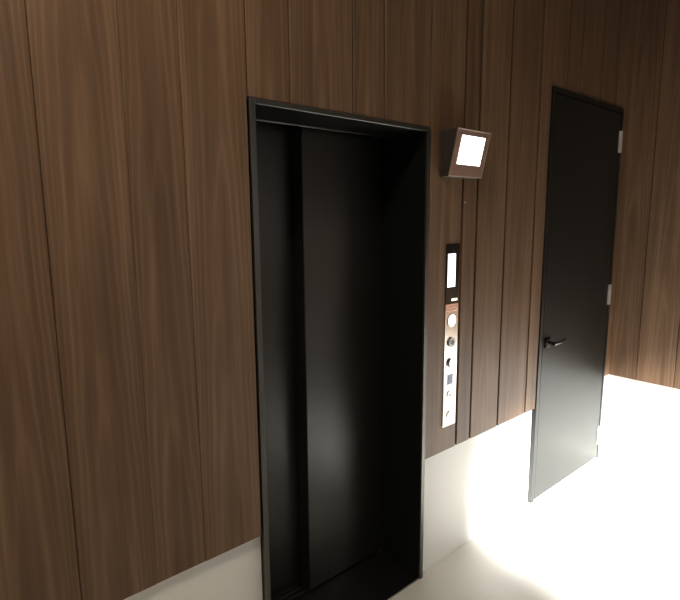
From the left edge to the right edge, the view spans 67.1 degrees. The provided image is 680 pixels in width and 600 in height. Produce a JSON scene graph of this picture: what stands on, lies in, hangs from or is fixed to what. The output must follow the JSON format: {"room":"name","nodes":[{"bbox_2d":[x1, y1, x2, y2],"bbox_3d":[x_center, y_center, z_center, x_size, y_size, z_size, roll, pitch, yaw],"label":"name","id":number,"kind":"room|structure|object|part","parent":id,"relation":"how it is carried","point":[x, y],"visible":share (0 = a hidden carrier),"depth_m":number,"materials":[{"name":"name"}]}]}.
{"room":"elevator lobby","nodes":[
{"label":"elevator lobby","id":0,"kind":"room"},
{"bbox_2d":[0,0,636,599],"bbox_3d":[-0.731,-0.258,1.572,6.952,3.400,0.500,-8,11,-40],"label":"wall","id":1,"kind":"structure","parent":0,"point":[129,453],"depth_m":1.54,"materials":[{"name":"wood"}]},
{"bbox_2d":[246,97,430,599],"bbox_3d":[-0.077,0.304,2.155,0.860,2.100,0.414,-8,11,-40],"label":"elevator","id":2,"kind":"object","parent":1,"relation":"attached to","point":[340,201],"visible":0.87,"depth_m":2.27,"materials":[{"name":"grey metal"}]},
{"bbox_3d":[-0.331,0.302,2.139,0.432,2.088,0.028,-8,11,-40],"label":"door panel","id":3,"kind":"part","parent":2,"relation":"part of","materials":[{"name":"black metal"}]},
{"bbox_3d":[0.008,0.266,2.354,0.464,2.088,0.072,-8,11,-40],"label":"door panel","id":4,"kind":"part","parent":2,"relation":"part of","materials":[{"name":"black metal"}]},
{"bbox_3d":[-0.070,1.337,2.317,0.818,0.010,0.410,-8,11,-40],"label":"sill","id":5,"kind":"part","parent":2,"relation":"part of","materials":[{"name":"black metal"}]},
{"bbox_2d":[442,243,459,427],"bbox_3d":[0.517,0.172,2.366,0.094,0.859,0.016,-8,11,-40],"label":"panel","id":6,"kind":"object","parent":1,"relation":"attached to","point":[452,250],"visible":1,"depth_m":2.36,"materials":[{"name":"silver metal"}]},
{"bbox_3d":[0.514,0.306,2.392,0.094,0.586,0.004,-8,11,-40],"label":"steel plate","id":7,"kind":"part","parent":6,"relation":"part of","materials":[{"name":"silver metal"}]},
{"bbox_2d":[448,337,454,346],"bbox_3d":[0.516,0.195,2.369,0.047,0.047,0.009,-8,11,-40],"label":"switch","id":8,"kind":"object","parent":6,"relation":"attached to","point":[451,340],"depth_m":2.36,"materials":[{"name":"silver metal"}]},
{"bbox_3d":[0.511,-0.118,2.326,0.094,0.272,0.004,-8,11,-40],"label":"display glass","id":9,"kind":"part","parent":6,"relation":"part of","materials":[{"name":"black glass"}]},
{"bbox_2d":[440,127,490,178],"bbox_3d":[0.543,-0.628,2.215,0.233,0.191,0.096,-8,11,-40],"label":"indicator","id":10,"kind":"object","parent":1,"relation":"attached to","point":[463,153],"visible":1,"depth_m":2.17,"materials":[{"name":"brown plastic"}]},
{"bbox_2d":[527,86,623,502],"bbox_3d":[1.449,-0.011,3.216,0.922,2.375,0.224,-8,11,-40],"label":"door","id":11,"kind":"structure","parent":1,"relation":"in","point":[586,133],"depth_m":3.12,"materials":[{"name":"black"}]},
{"bbox_3d":[1.260,0.242,2.981,0.169,0.058,0.060,-8,11,-40],"label":"handle","id":12,"kind":"part","parent":11,"relation":"part of","materials":[{"name":"black metal"}]},
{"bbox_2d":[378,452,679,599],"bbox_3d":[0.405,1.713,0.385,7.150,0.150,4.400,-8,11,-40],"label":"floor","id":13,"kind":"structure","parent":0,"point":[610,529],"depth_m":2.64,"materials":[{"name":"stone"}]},
{"bbox_2d":[601,0,679,476],"bbox_3d":[3.143,-0.383,2.178,0.250,3.400,3.620,-8,11,-40],"label":"wall","id":14,"kind":"structure","parent":0,"point":[641,422],"depth_m":3.33,"materials":[{"name":"wood"}]}
]}

